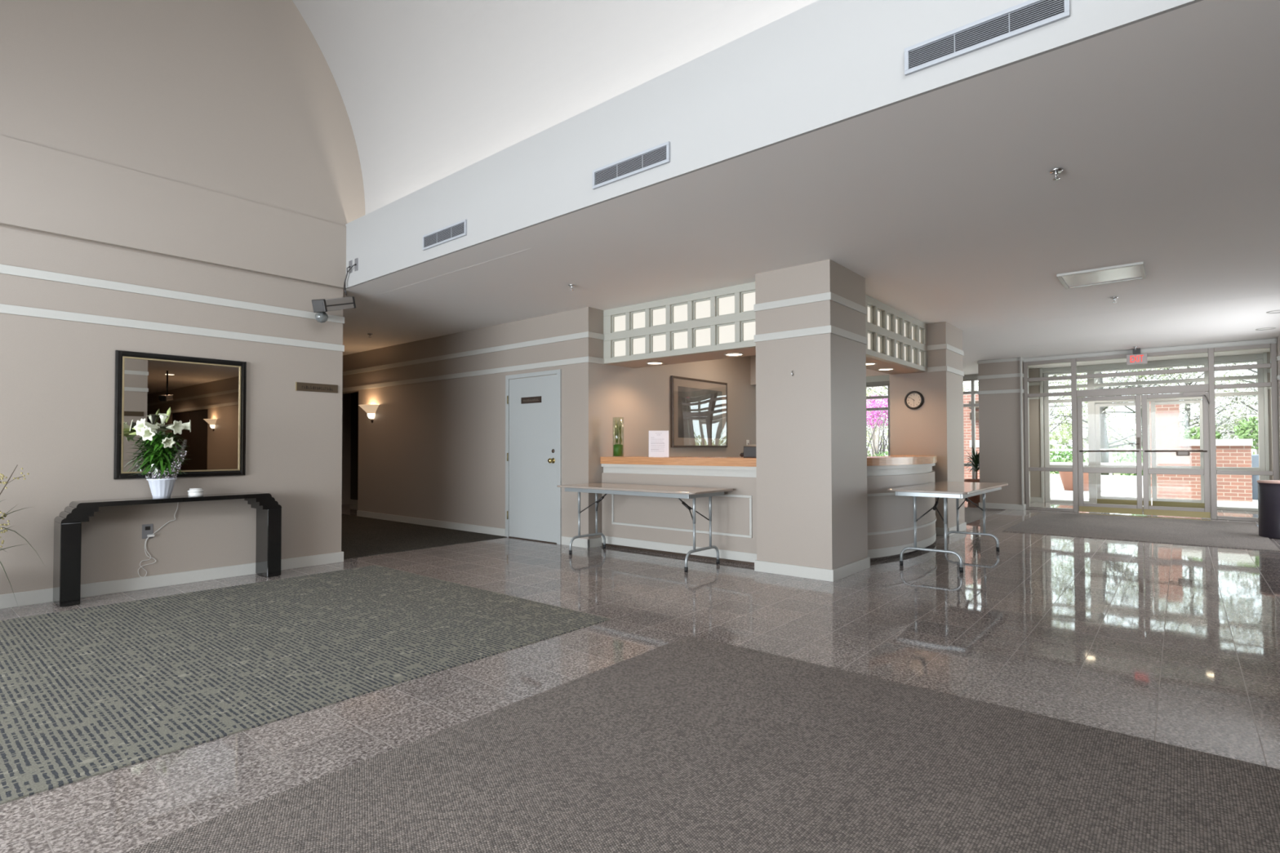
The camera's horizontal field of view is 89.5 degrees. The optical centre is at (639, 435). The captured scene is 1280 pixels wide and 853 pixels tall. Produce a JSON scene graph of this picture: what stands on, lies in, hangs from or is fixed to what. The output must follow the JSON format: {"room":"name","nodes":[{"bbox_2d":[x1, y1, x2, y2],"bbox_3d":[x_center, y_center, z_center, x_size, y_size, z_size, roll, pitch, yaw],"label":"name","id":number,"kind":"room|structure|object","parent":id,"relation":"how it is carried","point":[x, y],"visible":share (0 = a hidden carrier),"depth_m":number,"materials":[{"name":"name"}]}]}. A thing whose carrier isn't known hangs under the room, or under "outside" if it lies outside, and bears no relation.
{"room":"lobby","nodes":[
{"label":"lobby","id":0,"kind":"room"},
{"bbox_2d":[0,224,342,594],"bbox_3d":[-5.997,-0.163,3.043,0.145,2.750,9.150,-1,-1,40],"label":"wall","id":1,"kind":"structure","parent":0,"point":[57,376],"depth_m":5.21,"materials":[{"name":"beige paint"}]},
{"bbox_2d":[0,551,343,608],"bbox_3d":[-8.394,1.208,5.107,6.542,0.100,9.067,-1,-1,40],"label":"baseboard","id":2,"kind":"structure","parent":1,"relation":"attached to","point":[41,596],"depth_m":5.32,"materials":[{"name":"white paint"}]},
{"bbox_2d":[0,303,344,351],"bbox_3d":[-8.402,-0.890,5.147,6.537,0.065,9.062,-1,-1,40],"label":"trim","id":3,"kind":"structure","parent":1,"relation":"attached to","point":[4,308],"depth_m":5.33,"materials":[{"name":"white paint"}]},
{"bbox_2d":[0,263,344,324],"bbox_3d":[-8.403,-1.175,5.152,6.537,0.065,9.062,-1,-1,40],"label":"trim","id":4,"kind":"structure","parent":1,"relation":"attached to","point":[6,269],"depth_m":5.30,"materials":[{"name":"white paint"}]},
{"bbox_2d":[113,350,246,479],"bbox_3d":[-3.853,-0.156,5.457,0.038,1.023,0.933,-1,-1,40],"label":"wall mirror","id":5,"kind":"object","parent":1,"relation":"attached to","point":[211,393],"visible":0.99,"depth_m":5.46,"materials":[{"name":"mirror"}]},
{"bbox_2d":[295,382,337,393],"bbox_3d":[-3.159,-0.463,6.314,0.012,0.084,0.400,-1,-1,40],"label":"wall plaque","id":6,"kind":"object","parent":1,"relation":"attached to","point":[300,386],"visible":1,"depth_m":6.30,"materials":[{"name":"brown metal"}]},
{"bbox_2d":[311,296,355,323],"bbox_3d":[-3.029,-1.222,6.231,0.308,0.313,0.476,0,-1,12],"label":"camera","id":7,"kind":"object","parent":1,"relation":"attached to","point":[320,307],"visible":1,"depth_m":6.10,"materials":[{"name":"grey plastic"}]},
{"bbox_2d":[0,0,365,289],"bbox_3d":[-5.869,-3.410,3.221,0.205,3.750,9.500,-1,-1,40],"label":"wall","id":8,"kind":"structure","parent":0,"point":[216,132],"depth_m":5.43,"materials":[{"name":"beige paint"}]},
{"bbox_2d":[342,393,351,504],"bbox_3d":[-6.936,0.013,12.040,0.100,2.750,3.670,-1,-1,40],"label":"wall","id":9,"kind":"structure","parent":0,"point":[346,397],"depth_m":13.11,"materials":[{"name":"black paint"}]},
{"bbox_2d":[350,392,358,499],"bbox_3d":[-5.029,0.006,11.902,3.000,2.750,1.030,-1,-1,40],"label":"wall","id":10,"kind":"structure","parent":0,"point":[354,396],"depth_m":13.08,"materials":[{"name":"grey paint"}]},
{"bbox_2d":[342,306,595,539],"bbox_3d":[-3.587,-0.035,9.942,7.930,2.750,0.120,-1,-1,40],"label":"wall","id":11,"kind":"structure","parent":0,"point":[435,450],"depth_m":8.93,"materials":[{"name":"beige paint"}]},
{"bbox_2d":[358,404,378,422],"bbox_3d":[-4.428,-0.343,10.431,0.430,0.288,0.215,-1,-1,40],"label":"wall sconce","id":12,"kind":"object","parent":11,"relation":"attached to","point":[370,409],"visible":1,"depth_m":10.40,"materials":[{"name":"beige glass"}]},
{"bbox_2d":[342,331,604,375],"bbox_3d":[-3.504,-1.093,9.968,7.832,0.065,0.262,-1,-1,40],"label":"trim","id":13,"kind":"structure","parent":11,"relation":"attached to","point":[588,334],"depth_m":8.56,"materials":[{"name":"white paint"}]},
{"bbox_2d":[342,356,604,391],"bbox_3d":[-3.504,-0.808,9.963,7.832,0.065,0.262,-1,-1,40],"label":"trim","id":14,"kind":"structure","parent":11,"relation":"attached to","point":[584,359],"depth_m":8.55,"materials":[{"name":"white paint"}]},
{"bbox_2d":[356,510,602,548],"bbox_3d":[-3.515,1.289,9.906,7.847,0.100,0.227,-1,-1,40],"label":"baseboard","id":15,"kind":"structure","parent":11,"relation":"attached to","point":[579,542],"depth_m":8.89,"materials":[{"name":"white paint"}]},
{"bbox_2d":[505,368,561,544],"bbox_3d":[-1.341,0.262,7.932,1.025,2.068,0.105,-1,-1,40],"label":"door","id":16,"kind":"structure","parent":11,"relation":"in","point":[533,405],"depth_m":7.92,"materials":[{"name":"paint"}]},
{"bbox_2d":[292,0,817,214],"bbox_3d":[-1.973,-3.481,2.238,7.600,3.575,5.938,-1,-1,40],"label":"vault","id":17,"kind":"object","parent":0,"point":[429,90],"visible":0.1,"depth_m":5.25,"materials":[{"name":"paint"}]},
{"bbox_2d":[0,497,1279,852],"bbox_3d":[3.184,1.256,3.769,26.200,0.100,22.100,-1,-1,40],"label":"floor","id":18,"kind":"structure","parent":0,"point":[1177,645],"depth_m":3.77,"materials":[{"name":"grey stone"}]},
{"bbox_2d":[0,464,44,598],"bbox_3d":[-4.485,0.716,4.208,0.320,1.031,0.900,-1,-1,40],"label":"potted grass plant","id":19,"kind":"object","parent":18,"relation":"on","point":[21,473],"visible":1,"depth_m":4.40,"materials":[{"name":"green plant"}]},
{"bbox_2d":[53,492,281,606],"bbox_3d":[-3.790,0.877,5.291,0.272,0.739,1.488,-1,-1,40],"label":"console table","id":20,"kind":"object","parent":18,"relation":"on","point":[68,525],"visible":1,"depth_m":4.87,"materials":[{"name":"black paint"}]},
{"bbox_2d":[128,407,192,497],"bbox_3d":[-3.851,0.138,5.202,0.296,0.735,0.445,-1,-1,40],"label":"lily","id":21,"kind":"object","parent":20,"relation":"on","point":[160,487],"visible":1,"depth_m":5.17,"materials":[{"name":"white plant"}]},
{"bbox_2d":[133,420,158,435],"bbox_3d":[-3.874,-0.056,5.076,0.133,0.117,0.162,-1,-1,40],"label":"flower","id":22,"kind":"object","parent":21,"relation":"on","point":[142,427],"depth_m":5.05,"materials":[{"name":"white plant"}]},
{"bbox_2d":[137,427,155,440],"bbox_3d":[-3.873,-0.007,5.067,0.110,0.103,0.129,1,-1,-35],"label":"flower","id":23,"kind":"object","parent":21,"relation":"on","point":[146,433],"depth_m":5.05,"materials":[{"name":"white plant"}]},
{"bbox_2d":[140,418,159,428],"bbox_3d":[-3.904,-0.082,5.142,0.112,0.098,0.138,-1,-1,40],"label":"flower","id":24,"kind":"object","parent":21,"relation":"on","point":[149,425],"depth_m":5.11,"materials":[{"name":"white plant"}]},
{"bbox_2d":[165,420,184,434],"bbox_3d":[-3.753,-0.061,5.223,0.126,0.112,0.114,-1,-1,40],"label":"flower","id":25,"kind":"object","parent":21,"relation":"on","point":[177,427],"depth_m":5.23,"materials":[{"name":"white plant"}]},
{"bbox_2d":[168,419,191,431],"bbox_3d":[-3.754,-0.074,5.277,0.117,0.105,0.158,-1,-1,40],"label":"flower","id":26,"kind":"object","parent":21,"relation":"on","point":[178,427],"depth_m":5.23,"materials":[{"name":"white plant"}]},
{"bbox_2d":[146,477,177,497],"bbox_3d":[-3.867,0.429,5.216,0.200,0.155,0.200,-1,-1,40],"label":"pot","id":27,"kind":"object","parent":20,"relation":"on","point":[160,487],"depth_m":5.16,"materials":[{"name":"white ceramic"}]},
{"bbox_2d":[0,564,610,804],"bbox_3d":[-3.102,1.206,3.212,3.085,0.006,5.365,-1,-1,40],"label":"carpet","id":28,"kind":"object","parent":18,"relation":"on","point":[85,693],"visible":1,"depth_m":3.49,"materials":[{"name":"grey carpet"}]},
{"bbox_2d":[341,514,506,559],"bbox_3d":[-4.831,1.330,9.447,6.380,0.006,2.160,-1,-1,40],"label":"carpet","id":29,"kind":"object","parent":18,"relation":"on","point":[361,536],"visible":0.29,"depth_m":8.19,"materials":[{"name":"grey carpet"}]},
{"bbox_2d":[556,482,733,572],"bbox_3d":[0.011,0.899,6.607,1.810,0.737,0.710,-1,-1,40],"label":"folding table","id":30,"kind":"object","parent":18,"relation":"on","point":[680,492],"visible":1,"depth_m":6.31,"materials":[{"name":"laminate"}]},
{"bbox_2d":[124,635,1279,852],"bbox_3d":[-0.326,1.154,0.897,2.885,0.008,5.385,-1,-1,40],"label":"floor mat","id":31,"kind":"object","parent":18,"relation":"on","point":[690,744],"visible":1,"depth_m":2.16,"materials":[{"name":"grey carpet"}]},
{"bbox_2d":[600,454,937,564],"bbox_3d":[1.815,0.760,7.269,4.333,1.033,2.066,0,-1,-13],"label":"reception desk","id":32,"kind":"object","parent":18,"relation":"on","point":[663,525],"depth_m":6.70,"materials":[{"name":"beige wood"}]},
{"bbox_2d":[612,417,623,456],"bbox_3d":[-0.250,0.023,7.429,0.130,0.455,0.130,-1,-1,40],"label":"glass vase","id":33,"kind":"object","parent":32,"relation":"on","point":[617,448],"visible":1,"depth_m":7.40,"materials":[{"name":"green glass"}]},
{"bbox_2d":[648,431,668,457],"bbox_3d":[0.207,0.098,7.080,0.220,0.291,0.071,0,-1,4],"label":"notice sheet","id":34,"kind":"object","parent":32,"relation":"on","point":[658,440],"visible":1,"depth_m":7.06,"materials":[{"name":"white paper"}]},
{"bbox_2d":[739,444,755,457],"bbox_3d":[1.175,0.163,6.609,0.257,0.137,0.200,-1,-1,40],"label":"desk phone","id":35,"kind":"object","parent":32,"relation":"on","point":[749,451],"visible":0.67,"depth_m":6.54,"materials":[{"name":"black plastic"}]},
{"bbox_2d":[601,531,936,562],"bbox_3d":[1.827,1.197,7.164,4.309,0.085,1.839,0,-1,-12],"label":"baseboard","id":36,"kind":"structure","parent":32,"relation":"on","point":[878,553],"depth_m":6.72,"materials":[{"name":"white paint"}]},
{"bbox_2d":[887,481,1008,572],"bbox_3d":[3.205,0.892,6.623,0.710,0.737,1.810,-1,-1,40],"label":"folding table","id":37,"kind":"object","parent":18,"relation":"on","point":[957,490],"visible":1,"depth_m":6.16,"materials":[{"name":"laminate"}]},
{"bbox_2d":[964,444,979,502],"bbox_3d":[6.891,0.782,13.164,0.706,1.193,0.824,0,-1,6],"label":"potted palm","id":38,"kind":"object","parent":18,"relation":"on","point":[975,458],"visible":0.54,"depth_m":13.13,"materials":[{"name":"green plant"}]},
{"bbox_2d":[964,506,1005,524],"bbox_3d":[3.828,1.356,11.810,4.450,0.006,3.350,-1,-1,40],"label":"carpet","id":39,"kind":"object","parent":18,"relation":"on","point":[971,514],"visible":0.14,"depth_m":11.04,"materials":[{"name":"grey carpet"}]},
{"bbox_2d":[1001,511,1279,551],"bbox_3d":[6.946,1.295,9.071,2.670,0.008,3.300,-1,-1,40],"label":"floor mat","id":40,"kind":"object","parent":18,"relation":"on","point":[1242,535],"visible":0.92,"depth_m":8.72,"materials":[{"name":"grey carpet"}]},
{"bbox_2d":[1257,480,1279,539],"bbox_3d":[8.019,0.921,8.008,0.512,0.710,0.512,-1,-1,40],"label":"waste bin","id":41,"kind":"object","parent":18,"relation":"on","point":[1268,491],"visible":1,"depth_m":7.97,"materials":[{"name":"black laminate"}]},
{"bbox_2d":[595,308,755,545],"bbox_3d":[0.835,-0.061,9.137,0.120,2.750,4.330,-1,-1,40],"label":"wall","id":42,"kind":"structure","parent":0,"point":[642,396],"depth_m":8.22,"materials":[{"name":"beige paint"}]},
{"bbox_2d":[671,375,727,447],"bbox_3d":[0.853,-0.303,9.038,0.040,0.950,1.345,-1,-1,40],"label":"framed print","id":43,"kind":"object","parent":42,"relation":"attached to","point":[699,407],"visible":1,"depth_m":8.98,"materials":[{"name":"grey glass"}]},
{"bbox_2d":[607,347,919,374],"bbox_3d":[1.661,-1.144,8.052,2.570,0.630,3.300,-1,-1,40],"label":"ceiling","id":44,"kind":"structure","parent":0,"point":[750,351],"depth_m":7.33,"materials":[{"name":"beige paint"}]},
{"bbox_2d":[345,0,1202,288],"bbox_3d":[-0.242,-1.853,4.230,7.195,0.650,0.020,-1,-1,40],"label":"wall","id":45,"kind":"structure","parent":0,"point":[823,64],"depth_m":3.61,"materials":[{"name":"paint"}]},
{"bbox_2d":[422,219,466,250],"bbox_3d":[-1.633,-1.662,5.370,0.628,0.127,0.016,-1,-1,40],"label":"air vent","id":46,"kind":"object","parent":45,"relation":"in","point":[459,229],"visible":1,"depth_m":5.36,"materials":[{"name":"grey metal"}]},
{"bbox_2d":[592,141,670,189],"bbox_3d":[-0.067,-1.688,4.057,0.634,0.123,0.016,-1,-1,40],"label":"air vent","id":47,"kind":"object","parent":45,"relation":"in","point":[659,155],"visible":1,"depth_m":4.04,"materials":[{"name":"grey metal"}]},
{"bbox_2d":[904,0,1070,75],"bbox_3d":[1.466,-1.724,2.772,0.637,0.122,0.016,-1,-1,40],"label":"air vent","id":48,"kind":"object","parent":45,"relation":"in","point":[1028,15],"visible":1,"depth_m":2.76,"materials":[{"name":"grey metal"}]},
{"bbox_2d":[342,0,1279,374],"bbox_3d":[3.178,-1.609,3.824,26.200,0.130,22.100,-1,-1,40],"label":"ceiling","id":49,"kind":"structure","parent":0,"point":[1163,130],"depth_m":4.59,"materials":[{"name":"paint"}]},
{"bbox_2d":[603,281,755,364],"bbox_3d":[0.421,-1.163,6.893,2.160,0.630,0.070,-1,-1,40],"label":"lattice screen","id":50,"kind":"object","parent":49,"relation":"attached to","point":[720,319],"visible":0.89,"depth_m":6.87,"materials":[{"name":"beige paint"}]},
{"bbox_2d":[865,294,927,372],"bbox_3d":[2.833,-1.159,7.395,0.070,0.630,2.800,-1,-1,40],"label":"lattice screen","id":51,"kind":"object","parent":49,"relation":"attached to","point":[894,336],"visible":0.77,"depth_m":7.50,"materials":[{"name":"beige paint"}]},
{"bbox_2d":[1056,262,1146,288],"bbox_3d":[4.344,-1.492,6.068,0.640,0.022,0.640,-1,-1,40],"label":"ceiling light panel","id":52,"kind":"object","parent":49,"relation":"attached to","point":[1133,271],"visible":1,"depth_m":6.03,"materials":[{"name":"white paint"}]},
{"bbox_2d":[1126,347,1146,364],"bbox_3d":[8.169,-1.294,10.607,0.267,0.259,0.045,-1,-1,40],"label":"exit sign","id":53,"kind":"object","parent":49,"relation":"hanging from","point":[1136,357],"visible":1,"depth_m":10.59,"materials":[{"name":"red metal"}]},
{"bbox_2d":[755,259,867,569],"bbox_3d":[1.612,-0.122,6.045,0.725,2.750,0.810,-1,-1,40],"label":"wall pillar","id":54,"kind":"structure","parent":0,"point":[811,426],"depth_m":5.74,"materials":[{"name":"beige paint"}]},
{"bbox_2d":[753,292,866,315],"bbox_3d":[1.609,-1.179,6.066,0.749,0.065,0.834,-1,-1,40],"label":"trim","id":55,"kind":"structure","parent":54,"relation":"attached to","point":[828,295],"depth_m":5.75,"materials":[{"name":"white paint"}]},
{"bbox_2d":[754,324,867,344],"bbox_3d":[1.610,-0.894,6.060,0.749,0.065,0.834,-1,-1,40],"label":"trim","id":56,"kind":"structure","parent":54,"relation":"attached to","point":[825,329],"depth_m":5.75,"materials":[{"name":"white paint"}]},
{"bbox_2d":[754,556,870,582],"bbox_3d":[1.615,1.203,6.020,0.759,0.100,0.844,-1,-1,40],"label":"baseboard","id":57,"kind":"structure","parent":54,"relation":"attached to","point":[815,573],"depth_m":5.70,"materials":[{"name":"white paint"}]},
{"bbox_2d":[750,355,889,385],"bbox_3d":[2.827,-1.113,9.769,2.150,0.630,0.830,-1,-1,40],"label":"beam","id":58,"kind":"structure","parent":0,"point":[872,375],"depth_m":9.44,"materials":[{"name":"beige paint"}]},
{"bbox_2d":[889,321,964,528],"bbox_3d":[3.929,-0.074,8.826,0.720,2.750,0.830,-1,-1,40],"label":"wall","id":59,"kind":"structure","parent":0,"point":[935,428],"depth_m":8.47,"materials":[{"name":"beige paint"}]},
{"bbox_2d":[904,391,924,409],"bbox_3d":[3.619,-0.461,8.523,0.244,0.244,0.040,-1,-1,40],"label":"wall clock","id":60,"kind":"object","parent":59,"relation":"attached to","point":[913,400],"visible":1,"depth_m":8.52,"materials":[{"name":"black plastic"}]},
{"bbox_2d":[926,343,964,355],"bbox_3d":[3.931,-1.131,8.843,0.732,0.065,0.854,-1,-1,40],"label":"trim","id":61,"kind":"structure","parent":59,"relation":"attached to","point":[943,346],"depth_m":8.40,"materials":[{"name":"white paint"}]},
{"bbox_2d":[927,365,964,376],"bbox_3d":[3.932,-0.846,8.837,0.732,0.065,0.854,-1,-1,40],"label":"trim","id":62,"kind":"structure","parent":59,"relation":"attached to","point":[943,368],"depth_m":8.39,"materials":[{"name":"white paint"}]},
{"bbox_2d":[935,522,966,536],"bbox_3d":[3.932,1.251,8.801,0.754,0.100,0.864,-1,-1,40],"label":"baseboard","id":63,"kind":"structure","parent":59,"relation":"attached to","point":[962,526],"depth_m":8.32,"materials":[{"name":"white paint"}]},
{"bbox_2d":[964,479,979,502],"bbox_3d":[6.886,1.144,13.197,0.460,0.470,0.460,-1,-1,40],"label":"pot","id":64,"kind":"object","parent":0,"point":[975,499],"depth_m":13.07,"materials":[{"name":"brown ceramic"}]},
{"bbox_2d":[977,357,1025,504],"bbox_3d":[6.697,-0.020,11.940,0.700,2.750,0.300,-1,-1,40],"label":"wall","id":65,"kind":"structure","parent":0,"point":[999,414],"depth_m":11.81,"materials":[{"name":"beige paint"}]},
{"bbox_2d":[977,373,1023,379],"bbox_3d":[6.691,-1.077,11.955,0.724,0.065,0.312,-1,-1,40],"label":"trim","id":66,"kind":"structure","parent":65,"relation":"attached to","point":[1015,375],"depth_m":11.83,"materials":[{"name":"white paint"}]},
{"bbox_2d":[977,388,1024,394],"bbox_3d":[6.692,-0.792,11.950,0.724,0.065,0.312,-1,-1,40],"label":"trim","id":67,"kind":"structure","parent":65,"relation":"attached to","point":[1004,391],"depth_m":11.81,"materials":[{"name":"white paint"}]},
{"bbox_2d":[978,502,1026,510],"bbox_3d":[6.695,1.305,11.908,0.734,0.100,0.317,-1,-1,40],"label":"baseboard","id":68,"kind":"structure","parent":65,"relation":"attached to","point":[988,505],"depth_m":11.75,"materials":[{"name":"white paint"}]},
{"bbox_2d":[1023,342,1279,521],"bbox_3d":[8.291,-0.017,10.720,3.300,2.690,0.100,-1,-1,40],"label":"window","id":69,"kind":"structure","parent":65,"relation":"in","point":[1211,386],"depth_m":10.45,"materials":[{"name":"beige metal"}]},
{"bbox_2d":[1076,395,1142,514],"bbox_3d":[7.960,0.331,10.951,0.875,1.981,0.106,-1,-1,40],"label":"door","id":70,"kind":"structure","parent":69,"relation":"attached to","point":[1083,507],"depth_m":10.93,"materials":[{"name":"beige metal"}]},
{"bbox_2d":[1141,391,1210,518],"bbox_3d":[8.626,0.315,10.382,0.850,1.988,0.122,-1,-1,40],"label":"door","id":71,"kind":"structure","parent":69,"relation":"attached to","point":[1148,510],"depth_m":10.35,"materials":[{"name":"beige metal"}]},
{"bbox_2d":[866,337,1276,385],"bbox_3d":[7.385,-1.456,13.039,8.800,0.340,2.470,-1,-1,40],"label":"wall","id":72,"kind":"structure","parent":0,"point":[1256,356],"depth_m":12.00,"materials":[{"name":"white paint"}]},
{"bbox_2d":[977,338,1275,364],"bbox_3d":[7.946,-1.385,10.908,4.002,0.055,0.312,-1,-1,40],"label":"trim","id":73,"kind":"structure","parent":72,"relation":"attached to","point":[1269,340],"depth_m":10.69,"materials":[{"name":"white paint"}]},
{"bbox_2d":[1028,351,1272,502],"bbox_3d":[9.064,-0.032,11.586,4.240,2.750,2.200,-1,-1,40],"label":"wall","id":74,"kind":"structure","parent":0,"point":[1033,404],"depth_m":13.27,"materials":[{"name":"beige paint"}]},
{"bbox_2d":[1019,352,1269,504],"bbox_3d":[8.807,-0.087,11.321,3.350,2.650,2.138,-1,-1,40],"label":"trim","id":75,"kind":"structure","parent":74,"relation":"attached to","point":[1264,354],"depth_m":11.56,"materials":[{"name":"white paint"}]},
{"bbox_2d":[1043,359,1265,511],"bbox_3d":[9.638,0.010,12.305,3.275,2.690,0.100,-1,-1,40],"label":"window","id":76,"kind":"structure","parent":74,"relation":"in","point":[1091,384],"depth_m":12.47,"materials":[{"name":"silver metal"}]},
{"bbox_2d":[1095,401,1151,506],"bbox_3d":[9.351,0.357,12.499,0.845,1.981,0.106,-1,-1,40],"label":"door","id":77,"kind":"structure","parent":76,"relation":"attached to","point":[1100,500],"depth_m":12.59,"materials":[{"name":"silver metal"}]},
{"bbox_2d":[1150,399,1204,508],"bbox_3d":[9.981,0.346,11.971,0.770,1.981,0.106,-1,-1,40],"label":"door","id":78,"kind":"structure","parent":76,"relation":"attached to","point":[1156,501],"depth_m":12.00,"materials":[{"name":"silver metal"}]},
{"bbox_2d":[1276,336,1279,479],"bbox_3d":[9.722,-0.076,9.403,0.585,2.750,0.300,-1,-1,40],"label":"wall","id":79,"kind":"structure","parent":0,"point":[1278,337],"depth_m":9.53,"materials":[{"name":"beige paint"}]},
{"bbox_3d":[3.465,0.023,13.789,1.830,2.750,6.420,-1,-1,40],"label":"wall","id":80,"kind":"structure","parent":0,"visible":0},
{"bbox_2d":[866,378,978,479],"bbox_3d":[6.501,0.074,15.236,4.380,2.690,0.100,-1,-1,40],"label":"window","id":81,"kind":"structure","parent":80,"relation":"in","point":[973,405],"depth_m":14.45,"materials":[{"name":"silver metal"}]},
{"label":"outside","id":82,"kind":"structure","parent":0,"visible":0},
{"bbox_2d":[1050,458,1133,475],"bbox_3d":[24.218,2.071,44.395,100.000,0.140,50.800,-1,-1,40],"label":"lawn","id":83,"kind":"structure","parent":82,"point":[1113,461],"depth_m":48.31,"materials":[{"name":"green plant"}]},
{"bbox_2d":[974,371,1115,446],"bbox_3d":[15.439,-1.376,24.426,5.400,6.031,5.055,0,-1,18],"label":"tree","id":84,"kind":"object","parent":83,"relation":"on","point":[1077,381],"visible":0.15,"depth_m":24.00,"materials":[{"name":"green plant"}]},
{"bbox_2d":[866,415,1255,462],"bbox_3d":[22.637,0.504,41.027,69.371,3.123,3.880,-1,-1,40],"label":"hedge","id":85,"kind":"object","parent":83,"relation":"on","point":[1113,454],"visible":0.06,"depth_m":37.65,"materials":[{"name":"green plant"}]},
{"bbox_2d":[1049,445,1088,474],"bbox_3d":[13.956,0.962,21.142,1.525,1.272,1.557,-1,-1,40],"label":"shrub","id":86,"kind":"object","parent":83,"relation":"on","point":[1068,454],"visible":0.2,"depth_m":21.04,"materials":[{"name":"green plant"}]},
{"bbox_2d":[1048,366,1199,475],"bbox_3d":[15.113,-1.806,20.936,5.305,6.786,5.757,-1,-1,40],"label":"tree","id":87,"kind":"object","parent":83,"relation":"on","point":[1104,444],"visible":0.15,"depth_m":21.08,"materials":[{"name":"grey plant"}]},
{"bbox_2d":[1113,446,1142,475],"bbox_3d":[15.514,0.949,19.894,1.556,1.227,1.564,-1,-1,40],"label":"shrub","id":88,"kind":"object","parent":83,"relation":"on","point":[1132,456],"visible":0.16,"depth_m":19.93,"materials":[{"name":"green plant"}]},
{"bbox_2d":[1048,365,1235,475],"bbox_3d":[18.957,-1.630,25.535,6.344,6.567,7.521,0,-1,14],"label":"tree","id":89,"kind":"object","parent":83,"relation":"on","point":[1164,375],"visible":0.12,"depth_m":25.41,"materials":[{"name":"grey plant"}]},
{"bbox_2d":[1084,363,1257,442],"bbox_3d":[17.760,-1.671,21.069,5.654,6.481,5.356,0,-1,5],"label":"tree","id":90,"kind":"object","parent":83,"relation":"on","point":[1186,410],"visible":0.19,"depth_m":20.23,"materials":[{"name":"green plant"}]},
{"bbox_2d":[1133,362,1257,453],"bbox_3d":[18.287,-1.980,18.835,5.554,7.011,5.628,0,-1,7],"label":"tree","id":91,"kind":"object","parent":83,"relation":"on","point":[1225,432],"visible":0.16,"depth_m":19.82,"materials":[{"name":"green plant"}]},
{"bbox_2d":[1177,362,1257,454],"bbox_3d":[22.429,-2.196,22.321,6.565,7.559,6.486,1,-2,-43],"label":"tree","id":92,"kind":"object","parent":83,"relation":"on","point":[1235,397],"visible":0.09,"depth_m":23.54,"materials":[{"name":"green plant"}]},
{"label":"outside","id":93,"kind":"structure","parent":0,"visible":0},
{"bbox_2d":[1050,483,1257,508],"bbox_3d":[9.840,1.534,17.925,36.000,0.100,8.250,-1,-1,40],"label":"paving","id":94,"kind":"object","parent":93,"point":[1057,491],"depth_m":15.65,"materials":[{"name":"white concrete"}]},
{"bbox_2d":[866,394,888,455],"bbox_3d":[7.526,0.142,20.569,1.388,2.880,1.365,-1,-1,40],"label":"tree","id":95,"kind":"object","parent":94,"relation":"on","point":[872,420],"visible":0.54,"depth_m":20.47,"materials":[{"name":"pink plant"}]},
{"bbox_2d":[866,402,888,456],"bbox_3d":[7.061,0.269,18.887,2.323,2.587,1.256,-1,-1,40],"label":"shrub","id":96,"kind":"object","parent":94,"relation":"on","point":[884,442],"visible":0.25,"depth_m":18.85,"materials":[{"name":"grey plant"}]},
{"bbox_2d":[866,381,978,454],"bbox_3d":[8.947,-1.294,21.850,5.321,5.797,4.712,-1,-1,32],"label":"tree","id":97,"kind":"object","parent":94,"relation":"on","point":[882,387],"visible":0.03,"depth_m":21.44,"materials":[{"name":"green plant"}]},
{"bbox_2d":[963,394,979,479],"bbox_3d":[9.064,0.191,17.457,2.150,2.570,0.400,-1,-1,40],"label":"wall","id":98,"kind":"structure","parent":94,"relation":"on","point":[966,397],"depth_m":17.38,"materials":[{"name":"red brick"}]},
{"bbox_2d":[1058,471,1072,490],"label":"terracotta planter","id":99,"kind":"object","parent":94,"relation":"on","point":[1066,477],"depth_m":17.02,"materials":[{"name":"brown ceramic"}]},
{"bbox_2d":[1050,474,1142,485],"bbox_3d":[12.394,1.391,20.973,20.000,0.290,0.300,-1,-1,40],"label":"curb","id":100,"kind":"object","parent":94,"relation":"on","point":[1117,480],"depth_m":19.29,"materials":[{"name":"concrete"}]},
{"bbox_2d":[867,448,1256,475],"bbox_3d":[12.393,0.847,20.984,20.000,0.800,0.060,-1,-1,40],"label":"terrace railing","id":101,"kind":"object","parent":100,"relation":"on","point":[1110,463],"visible":0.1,"depth_m":19.57,"materials":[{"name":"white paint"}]},
{"bbox_2d":[1179,426,1221,439],"bbox_3d":[13.257,0.625,15.240,0.921,1.684,0.849,-1,-1,40],"label":"shrub","id":102,"kind":"object","parent":94,"relation":"on","point":[1187,434],"visible":0.25,"depth_m":15.23,"materials":[{"name":"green plant"}]},
{"bbox_2d":[1149,400,1252,502],"bbox_3d":[12.282,0.287,14.233,1.720,2.240,0.600,-1,-1,40],"label":"wall","id":103,"kind":"structure","parent":94,"relation":"on","point":[1229,487],"depth_m":14.11,"materials":[{"name":"red brick"}]},
{"bbox_2d":[1179,439,1253,445],"bbox_3d":[12.415,0.161,13.928,1.160,0.140,0.380,-1,-1,40],"label":"coping","id":104,"kind":"object","parent":103,"relation":"on","point":[1182,442],"visible":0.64,"depth_m":13.69,"materials":[{"name":"concrete"}]},
{"bbox_2d":[1233,415,1258,454],"bbox_3d":[14.361,0.483,14.860,1.007,1.947,1.022,-1,-1,40],"label":"shrub","id":105,"kind":"object","parent":94,"relation":"on","point":[1246,428],"visible":0.38,"depth_m":14.91,"materials":[{"name":"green plant"}]},
{"bbox_2d":[1251,454,1258,499],"bbox_3d":[13.802,0.915,14.056,0.740,0.970,0.700,-1,-1,40],"label":"utility box","id":106,"kind":"object","parent":94,"relation":"on","point":[1255,458],"visible":0.2,"depth_m":13.99,"materials":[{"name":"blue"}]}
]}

